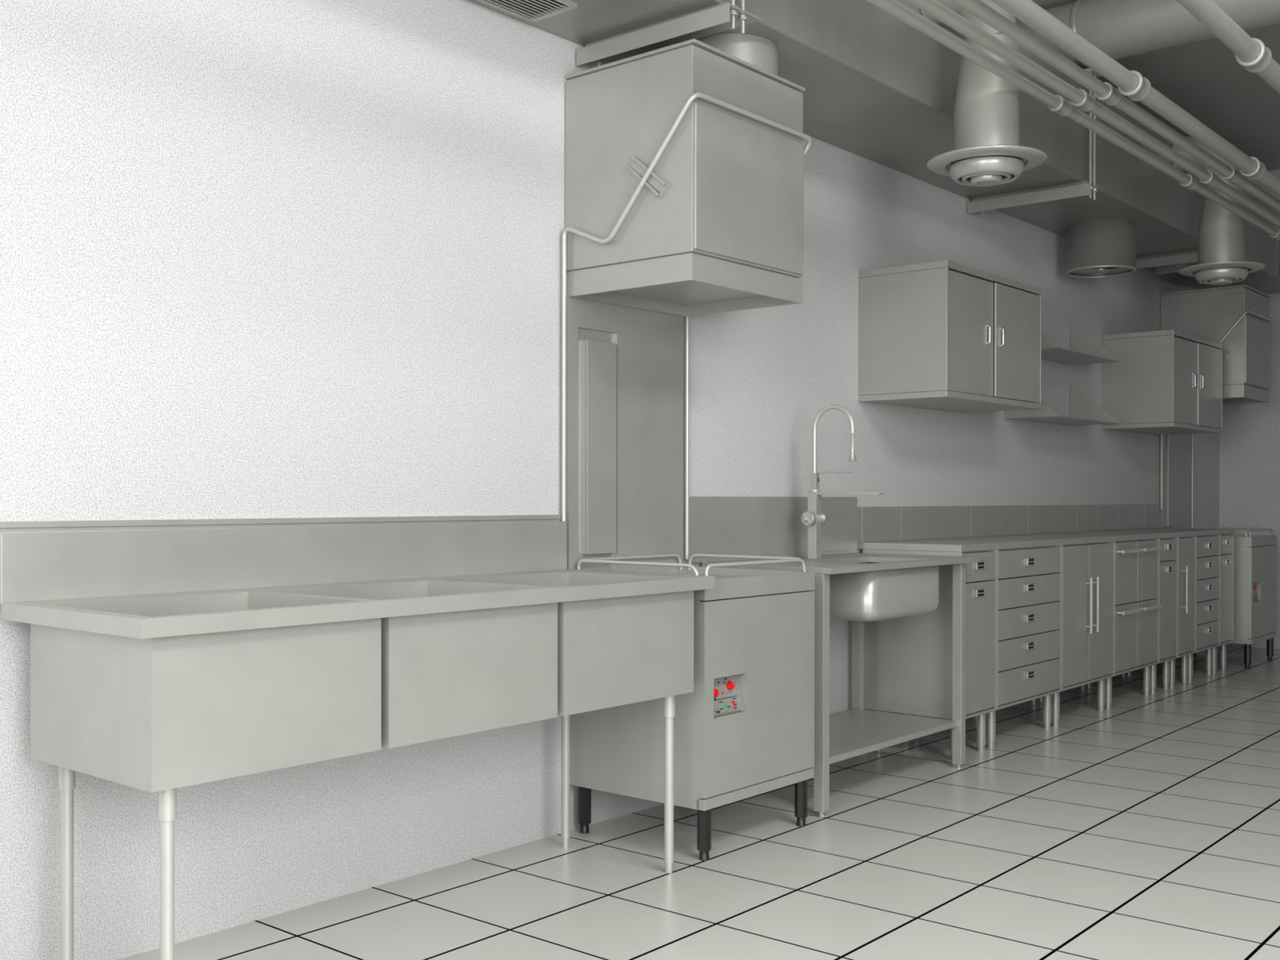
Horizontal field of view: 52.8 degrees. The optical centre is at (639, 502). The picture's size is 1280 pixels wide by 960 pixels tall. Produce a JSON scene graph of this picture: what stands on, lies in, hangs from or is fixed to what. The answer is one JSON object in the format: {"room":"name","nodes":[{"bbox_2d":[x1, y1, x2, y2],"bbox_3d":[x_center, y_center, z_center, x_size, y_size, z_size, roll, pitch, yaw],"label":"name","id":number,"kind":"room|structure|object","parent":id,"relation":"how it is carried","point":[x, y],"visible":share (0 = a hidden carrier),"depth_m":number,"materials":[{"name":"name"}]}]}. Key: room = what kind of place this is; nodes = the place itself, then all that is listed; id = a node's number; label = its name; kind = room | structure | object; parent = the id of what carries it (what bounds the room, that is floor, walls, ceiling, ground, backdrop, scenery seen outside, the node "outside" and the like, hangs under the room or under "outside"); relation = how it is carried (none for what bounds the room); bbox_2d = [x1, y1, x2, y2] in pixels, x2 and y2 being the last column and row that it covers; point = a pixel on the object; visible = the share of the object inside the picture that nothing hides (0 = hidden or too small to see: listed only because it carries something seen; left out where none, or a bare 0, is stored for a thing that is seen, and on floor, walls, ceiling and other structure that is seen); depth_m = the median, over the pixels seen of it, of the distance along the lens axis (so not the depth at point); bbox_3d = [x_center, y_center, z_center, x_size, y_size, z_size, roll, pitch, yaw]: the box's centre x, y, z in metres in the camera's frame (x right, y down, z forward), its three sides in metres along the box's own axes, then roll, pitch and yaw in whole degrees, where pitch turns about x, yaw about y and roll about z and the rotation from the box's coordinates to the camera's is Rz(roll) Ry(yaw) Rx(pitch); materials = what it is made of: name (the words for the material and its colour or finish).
{"room":"commercial kitchen","nodes":[
{"label":"commercial kitchen","id":0,"kind":"room"},
{"bbox_2d":[0,0,1219,959],"bbox_3d":[0.665,-0.661,5.391,0.200,3.444,11.380,0,0,40],"label":"wall","id":1,"kind":"structure","parent":0,"point":[259,259],"depth_m":3.49,"materials":[{"name":"paint"}]},
{"bbox_2d":[0,521,567,604],"bbox_3d":[-0.810,0.140,3.454,0.019,0.155,1.769,0,0,40],"label":"backsplash","id":2,"kind":"structure","parent":1,"relation":"attached to","point":[35,566],"depth_m":3.25,"materials":[{"name":"metal"}]},
{"bbox_2d":[576,0,760,66],"bbox_3d":[0.078,-1.712,4.052,0.619,0.607,0.165,0,0,40],"label":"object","id":3,"kind":"object","parent":1,"relation":"attached to","point":[726,15],"visible":0.91,"depth_m":3.98,"materials":[{"name":"metal"}]},
{"bbox_2d":[685,496,857,563],"bbox_3d":[0.546,0.097,5.082,0.019,0.240,1.167,0,0,40],"label":"backsplash","id":4,"kind":"structure","parent":1,"relation":"attached to","point":[751,526],"depth_m":4.98,"materials":[{"name":"metal"}]},
{"bbox_2d":[468,0,1279,293],"bbox_3d":[0.959,-1.741,5.141,0.564,0.495,10.960,0,0,40],"label":"air duct","id":5,"kind":"object","parent":1,"relation":"attached to","point":[879,89],"visible":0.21,"depth_m":5.07,"materials":[{"name":"metal"}]},
{"bbox_2d":[477,0,577,22],"bbox_3d":[-0.427,-1.483,3.710,0.186,0.014,0.525,0,0,40],"label":"air vent","id":6,"kind":"object","parent":5,"relation":"attached to","point":[532,11],"visible":1,"depth_m":3.86,"materials":[{"name":"metal"}]},
{"bbox_2d":[920,0,1047,186],"bbox_3d":[1.254,-1.571,4.704,0.444,0.820,0.424,0,0,40],"label":"air diffuser","id":7,"kind":"object","parent":5,"relation":"attached to","point":[987,151],"visible":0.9,"depth_m":4.61,"materials":[{"name":"grey metal"}]},
{"bbox_2d":[1065,218,1137,278],"bbox_3d":[2.495,-1.371,6.986,0.364,0.252,0.364,0,0,40],"label":"ceiling lamp","id":8,"kind":"object","parent":5,"relation":"hanging from","point":[1106,247],"visible":1,"depth_m":6.84,"materials":[{"name":"grey metal"}]},
{"bbox_2d":[1155,263,1199,284],"bbox_3d":[3.532,-1.478,8.374,0.186,0.045,0.560,0,0,40],"label":"air vent","id":9,"kind":"object","parent":5,"relation":"attached to","point":[1171,273],"visible":0.75,"depth_m":8.28,"materials":[{"name":"metal"}]},
{"bbox_2d":[1172,135,1265,285],"bbox_3d":[3.093,-1.575,6.887,0.444,0.820,0.424,0,0,40],"label":"air diffuser","id":10,"kind":"object","parent":5,"relation":"attached to","point":[1221,235],"visible":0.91,"depth_m":6.79,"materials":[{"name":"grey metal"}]},
{"bbox_2d":[857,506,901,542],"bbox_3d":[1.053,0.094,5.676,0.029,0.152,0.340,0,0,40],"label":"backsplash","id":11,"kind":"structure","parent":1,"relation":"attached to","point":[874,524],"depth_m":5.64,"materials":[{"name":"metal"}]},
{"bbox_2d":[897,506,971,540],"bbox_3d":[1.388,0.093,6.074,0.029,0.152,0.699,0,0,40],"label":"backsplash","id":12,"kind":"structure","parent":1,"relation":"attached to","point":[917,522],"depth_m":6.04,"materials":[{"name":"metal"}]},
{"bbox_2d":[858,259,1041,413],"bbox_3d":[1.415,-0.717,5.789,0.431,0.562,0.955,0,0,40],"label":"upper cabinet","id":13,"kind":"object","parent":1,"relation":"attached to","point":[945,335],"visible":1,"depth_m":5.50,"materials":[{"name":"metal"}]},
{"bbox_2d":[970,505,1028,537],"bbox_3d":[1.833,0.092,6.601,0.029,0.152,0.678,0,0,40],"label":"backsplash","id":14,"kind":"structure","parent":1,"relation":"attached to","point":[999,520],"depth_m":6.58,"materials":[{"name":"metal"}]},
{"bbox_2d":[967,66,1103,214],"bbox_3d":[1.892,-1.717,6.205,0.619,0.607,0.165,0,0,40],"label":"bracket","id":15,"kind":"object","parent":1,"relation":"attached to","point":[1085,188],"visible":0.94,"depth_m":6.08,"materials":[{"name":"metal"}]},
{"bbox_2d":[1028,505,1076,533],"bbox_3d":[2.268,0.091,7.118,0.029,0.152,0.671,0,0,40],"label":"backsplash","id":16,"kind":"structure","parent":1,"relation":"attached to","point":[1042,518],"depth_m":7.09,"materials":[{"name":"metal"}]},
{"bbox_2d":[1004,386,1119,426],"bbox_3d":[2.276,-0.547,6.925,0.287,0.222,0.870,0,0,40],"label":"wall shelf","id":17,"kind":"object","parent":1,"relation":"attached to","point":[1083,411],"visible":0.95,"depth_m":7.11,"materials":[{"name":"metal"}]},
{"bbox_2d":[1041,325,1119,365],"bbox_3d":[2.277,-0.891,6.924,0.287,0.222,0.870,0,0,40],"label":"wall shelf","id":18,"kind":"object","parent":1,"relation":"attached to","point":[1083,349],"visible":0.69,"depth_m":7.13,"materials":[{"name":"metal"}]},
{"bbox_2d":[1076,505,1097,531],"bbox_3d":[2.587,0.090,7.497,0.029,0.152,0.318,0,0,40],"label":"backsplash","id":19,"kind":"structure","parent":1,"relation":"attached to","point":[1086,515],"depth_m":7.48,"materials":[{"name":"metal"}]},
{"bbox_2d":[1097,504,1117,530],"bbox_3d":[2.794,0.089,7.743,0.029,0.152,0.324,0,0,40],"label":"backsplash","id":20,"kind":"structure","parent":1,"relation":"attached to","point":[1107,513],"depth_m":7.72,"materials":[{"name":"metal"}]},
{"bbox_2d":[1117,504,1144,529],"bbox_3d":[3.050,0.089,8.046,0.029,0.152,0.467,0,0,40],"label":"backsplash","id":21,"kind":"structure","parent":1,"relation":"attached to","point":[1129,516],"depth_m":8.03,"materials":[{"name":"metal"}]},
{"bbox_2d":[1144,504,1159,528],"bbox_3d":[3.295,0.088,8.338,0.029,0.152,0.294,0,0,40],"label":"backsplash","id":22,"kind":"structure","parent":1,"relation":"attached to","point":[1152,512],"depth_m":8.33,"materials":[{"name":"metal"}]},
{"bbox_2d":[1102,329,1222,435],"bbox_3d":[3.237,-0.722,7.954,0.431,0.562,0.951,0,0,40],"label":"upper cabinet","id":23,"kind":"object","parent":1,"relation":"attached to","point":[1166,382],"visible":0.99,"depth_m":7.64,"materials":[{"name":"metal"}]},
{"bbox_2d":[1136,249,1197,268],"bbox_3d":[3.224,-1.721,7.787,0.619,0.607,0.165,0,0,40],"label":"bracket","id":24,"kind":"object","parent":1,"relation":"attached to","point":[1189,256],"visible":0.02,"depth_m":7.74,"materials":[{"name":"metal"}]},
{"bbox_2d":[119,645,1279,959],"bbox_3d":[2.652,1.118,3.722,5.400,0.100,11.380,0,0,40],"label":"floor","id":25,"kind":"structure","parent":0,"point":[1143,827],"depth_m":3.78,"materials":[{"name":"white tile"}]},
{"bbox_2d":[0,514,715,959],"bbox_3d":[-0.589,0.553,3.274,0.614,1.025,1.775,0,0,40],"label":"sink","id":26,"kind":"object","parent":25,"relation":"on","point":[166,655],"visible":1,"depth_m":2.94,"materials":[{"name":"metal"}]},
{"bbox_2d":[30,606,381,792],"bbox_3d":[-0.941,0.400,2.815,0.500,0.297,0.545,0,0,40],"label":"basin","id":27,"kind":"object","parent":26,"relation":"in","point":[163,714],"depth_m":2.62,"materials":[{"name":"silver metal"}]},
{"bbox_2d":[362,593,557,748],"bbox_3d":[-0.576,0.399,3.247,0.500,0.297,0.543,0,0,40],"label":"basin","id":28,"kind":"object","parent":26,"relation":"in","point":[451,673],"depth_m":3.06,"materials":[{"name":"silver metal"}]},
{"bbox_2d":[537,583,693,715],"bbox_3d":[-0.212,0.398,3.680,0.500,0.297,0.546,0,0,40],"label":"basin","id":29,"kind":"object","parent":26,"relation":"in","point":[619,651],"depth_m":3.49,"materials":[{"name":"silver metal"}]},
{"bbox_2d":[561,38,814,861],"bbox_3d":[0.166,-0.154,4.201,0.568,2.436,0.655,0,0,40],"label":"dishwasher","id":30,"kind":"object","parent":25,"relation":"on","point":[684,160],"visible":0.98,"depth_m":4.07,"materials":[{"name":"metal"}]},
{"bbox_2d":[564,38,804,316],"bbox_3d":[0.153,-1.017,4.210,0.527,0.712,0.630,0,0,40],"label":"hood","id":31,"kind":"object","parent":30,"relation":"attached to","point":[680,202],"depth_m":4.01,"materials":[{"name":"metal"}]},
{"bbox_2d":[696,32,777,75],"bbox_3d":[0.287,-1.432,4.263,0.344,0.118,0.344,0,0,40],"label":"stub","id":32,"kind":"object","parent":30,"relation":"on","point":[761,52],"visible":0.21,"depth_m":4.11,"materials":[{"name":"metal"}]},
{"bbox_2d":[685,496,978,817],"bbox_3d":[0.763,0.520,4.916,0.566,1.085,1.192,0,0,40],"label":"sink","id":33,"kind":"object","parent":25,"relation":"on","point":[859,588],"visible":0.83,"depth_m":4.87,"materials":[{"name":"metal"}]},
{"bbox_2d":[800,404,884,559],"bbox_3d":[0.772,-0.079,4.886,0.334,0.593,0.106,0,0,40],"label":"faucet","id":34,"kind":"object","parent":33,"relation":"on","point":[813,518],"visible":1,"depth_m":4.97,"materials":[{"name":"metal"}]},
{"bbox_2d":[809,562,938,621],"bbox_3d":[0.888,0.335,4.915,0.310,0.191,0.548,0,0,40],"label":"basin","id":35,"kind":"object","parent":33,"relation":"in","point":[882,594],"depth_m":4.70,"materials":[{"name":"silver metal"}]},
{"bbox_2d":[829,708,957,764],"bbox_3d":[0.769,0.881,4.922,0.472,0.022,0.983,0,0,40],"label":"shelf","id":36,"kind":"object","parent":33,"relation":"attached to","point":[853,732],"depth_m":4.96,"materials":[{"name":"metal"}]},
{"bbox_2d":[857,506,997,760],"bbox_3d":[1.231,0.540,5.527,0.496,1.042,0.340,0,0,40],"label":"base cabinet","id":37,"kind":"object","parent":25,"relation":"on","point":[908,660],"visible":0.73,"depth_m":5.40,"materials":[{"name":"metal"}]},
{"bbox_2d":[857,540,997,551],"bbox_3d":[1.228,0.185,5.529,0.487,0.029,0.340,0,0,40],"label":"countertop","id":38,"kind":"structure","parent":37,"relation":"on","point":[941,546],"depth_m":5.42,"materials":[{"name":"metal"}]},
{"bbox_2d":[897,506,1062,748],"bbox_3d":[1.567,0.539,5.925,0.496,1.042,0.699,0,0,40],"label":"base cabinet","id":39,"kind":"object","parent":25,"relation":"on","point":[1029,607],"visible":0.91,"depth_m":5.81,"materials":[{"name":"metal"}]},
{"bbox_2d":[909,537,1062,549],"bbox_3d":[1.563,0.185,5.927,0.487,0.029,0.699,0,0,40],"label":"countertop","id":40,"kind":"structure","parent":39,"relation":"on","point":[1002,543],"depth_m":5.85,"materials":[{"name":"metal"}]},
{"bbox_2d":[970,505,1114,727],"bbox_3d":[2.020,0.538,6.444,0.520,1.042,0.678,0,0,40],"label":"base cabinet","id":41,"kind":"object","parent":25,"relation":"on","point":[1087,561],"visible":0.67,"depth_m":6.33,"materials":[{"name":"metal"}]},
{"bbox_2d":[975,533,1114,545],"bbox_3d":[2.007,0.183,6.454,0.487,0.029,0.678,0,0,40],"label":"countertop","id":42,"kind":"structure","parent":41,"relation":"on","point":[1066,539],"depth_m":6.39,"materials":[{"name":"metal"}]},
{"bbox_2d":[1028,505,1162,709],"bbox_3d":[2.456,0.537,6.960,0.524,1.042,0.671,0,0,40],"label":"base cabinet","id":43,"kind":"object","parent":25,"relation":"on","point":[1137,606],"visible":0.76,"depth_m":6.86,"materials":[{"name":"metal"}]},
{"bbox_2d":[1031,531,1159,541],"bbox_3d":[2.443,0.182,6.971,0.487,0.029,0.671,0,0,40],"label":"countertop","id":44,"kind":"structure","parent":43,"relation":"on","point":[1118,536],"depth_m":6.86,"materials":[{"name":"metal"}]},
{"bbox_2d":[1076,505,1177,693],"bbox_3d":[2.765,0.536,7.348,0.496,1.042,0.318,0,0,40],"label":"base cabinet","id":45,"kind":"object","parent":25,"relation":"on","point":[1086,515],"visible":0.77,"depth_m":7.23,"materials":[{"name":"metal"}]},
{"bbox_2d":[1078,530,1177,538],"bbox_3d":[2.762,0.181,7.350,0.487,0.029,0.318,0,0,40],"label":"countertop","id":46,"kind":"structure","parent":45,"relation":"on","point":[1162,535],"depth_m":7.24,"materials":[{"name":"metal"}]},
{"bbox_2d":[1097,504,1195,687],"bbox_3d":[2.981,0.535,7.586,0.520,1.042,0.324,0,0,40],"label":"base cabinet","id":47,"kind":"object","parent":25,"relation":"on","point":[1107,513],"visible":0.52,"depth_m":7.49,"materials":[{"name":"metal"}]},
{"bbox_2d":[1107,529,1195,537],"bbox_3d":[2.969,0.181,7.596,0.487,0.029,0.324,0,0,40],"label":"countertop","id":48,"kind":"structure","parent":47,"relation":"on","point":[1180,533],"depth_m":7.54,"materials":[{"name":"metal"}]},
{"bbox_2d":[1117,504,1220,681],"bbox_3d":[3.228,0.534,7.897,0.496,1.042,0.467,0,0,40],"label":"base cabinet","id":49,"kind":"object","parent":25,"relation":"on","point":[1130,517],"visible":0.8,"depth_m":7.79,"materials":[{"name":"metal"}]},
{"bbox_2d":[1124,528,1220,536],"bbox_3d":[3.225,0.180,7.899,0.487,0.029,0.467,0,0,40],"label":"countertop","id":50,"kind":"structure","parent":49,"relation":"on","point":[1198,531],"depth_m":7.78,"materials":[{"name":"metal"}]},
{"bbox_2d":[1144,504,1234,673],"bbox_3d":[3.474,0.534,8.189,0.496,1.042,0.294,0,0,40],"label":"base cabinet","id":51,"kind":"object","parent":25,"relation":"on","point":[1152,512],"visible":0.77,"depth_m":8.07,"materials":[{"name":"metal"}]},
{"bbox_2d":[1149,527,1234,534],"bbox_3d":[3.470,0.179,8.191,0.487,0.029,0.294,0,0,40],"label":"countertop","id":52,"kind":"structure","parent":51,"relation":"on","point":[1222,531],"depth_m":8.10,"materials":[{"name":"metal"}]},
{"bbox_2d":[1160,284,1276,668],"bbox_3d":[3.842,-0.164,8.566,0.568,2.436,0.655,0,0,40],"label":"dishwasher","id":53,"kind":"object","parent":25,"relation":"on","point":[1236,317],"visible":0.64,"depth_m":8.36,"materials":[{"name":"metal"}]},
{"bbox_2d":[1160,284,1271,404],"bbox_3d":[3.829,-1.027,8.575,0.527,0.712,0.630,0,0,40],"label":"hood","id":54,"kind":"object","parent":53,"relation":"attached to","point":[1236,317],"depth_m":8.32,"materials":[{"name":"metal"}]},
{"bbox_2d":[1031,0,1279,170],"bbox_3d":[2.656,-2.426,3.710,5.400,0.100,11.380,0,0,40],"label":"ceiling","id":55,"kind":"structure","parent":0,"point":[1206,79],"depth_m":7.44,"materials":[{"name":"grey paint"}]},
{"bbox_2d":[1015,0,1279,68],"bbox_3d":[3.594,-2.208,4.832,4.988,0.312,0.312,0,0,40],"label":"duct","id":56,"kind":"object","parent":55,"relation":"attached to","point":[1121,29],"visible":0.49,"depth_m":5.81,"materials":[{"name":"grey metal"}]},
{"bbox_2d":[1219,168,1279,648],"bbox_3d":[6.255,-0.663,7.992,5.000,3.444,0.200,0,0,40],"label":"wall","id":57,"kind":"structure","parent":0,"point":[1250,437],"depth_m":9.37,"materials":[{"name":"paint"}]},
{"bbox_2d":[866,0,1279,239],"bbox_3d":[1.468,-1.471,4.678,0.060,0.060,11.028,0,0,40],"label":"pipe","id":58,"kind":"object","parent":57,"relation":"attached to","point":[1057,104],"visible":1,"depth_m":4.72,"materials":[{"name":"grey metal"}]},
{"bbox_2d":[906,0,1279,227],"bbox_3d":[1.535,-1.473,4.622,0.062,0.062,11.028,0,0,40],"label":"pipe","id":59,"kind":"object","parent":57,"relation":"attached to","point":[1079,98],"visible":1,"depth_m":4.67,"materials":[{"name":"grey metal"}]},
{"bbox_2d":[950,0,1279,212],"bbox_3d":[1.605,-1.478,4.563,0.063,0.063,11.028,0,0,40],"label":"pipe","id":60,"kind":"object","parent":57,"relation":"attached to","point":[1106,92],"visible":0.98,"depth_m":4.61,"materials":[{"name":"grey metal"}]},
{"bbox_2d":[991,0,1279,195],"bbox_3d":[1.677,-1.487,4.503,0.088,0.088,11.028,0,0,40],"label":"pipe","id":61,"kind":"object","parent":57,"relation":"attached to","point":[1131,84],"visible":1,"depth_m":4.55,"materials":[{"name":"grey metal"}]},
{"bbox_2d":[1176,0,1279,93],"bbox_3d":[1.992,-1.490,4.238,0.092,0.092,11.028,0,0,40],"label":"pipe","id":62,"kind":"object","parent":57,"relation":"attached to","point":[1251,53],"visible":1,"depth_m":4.11,"materials":[{"name":"grey metal"}]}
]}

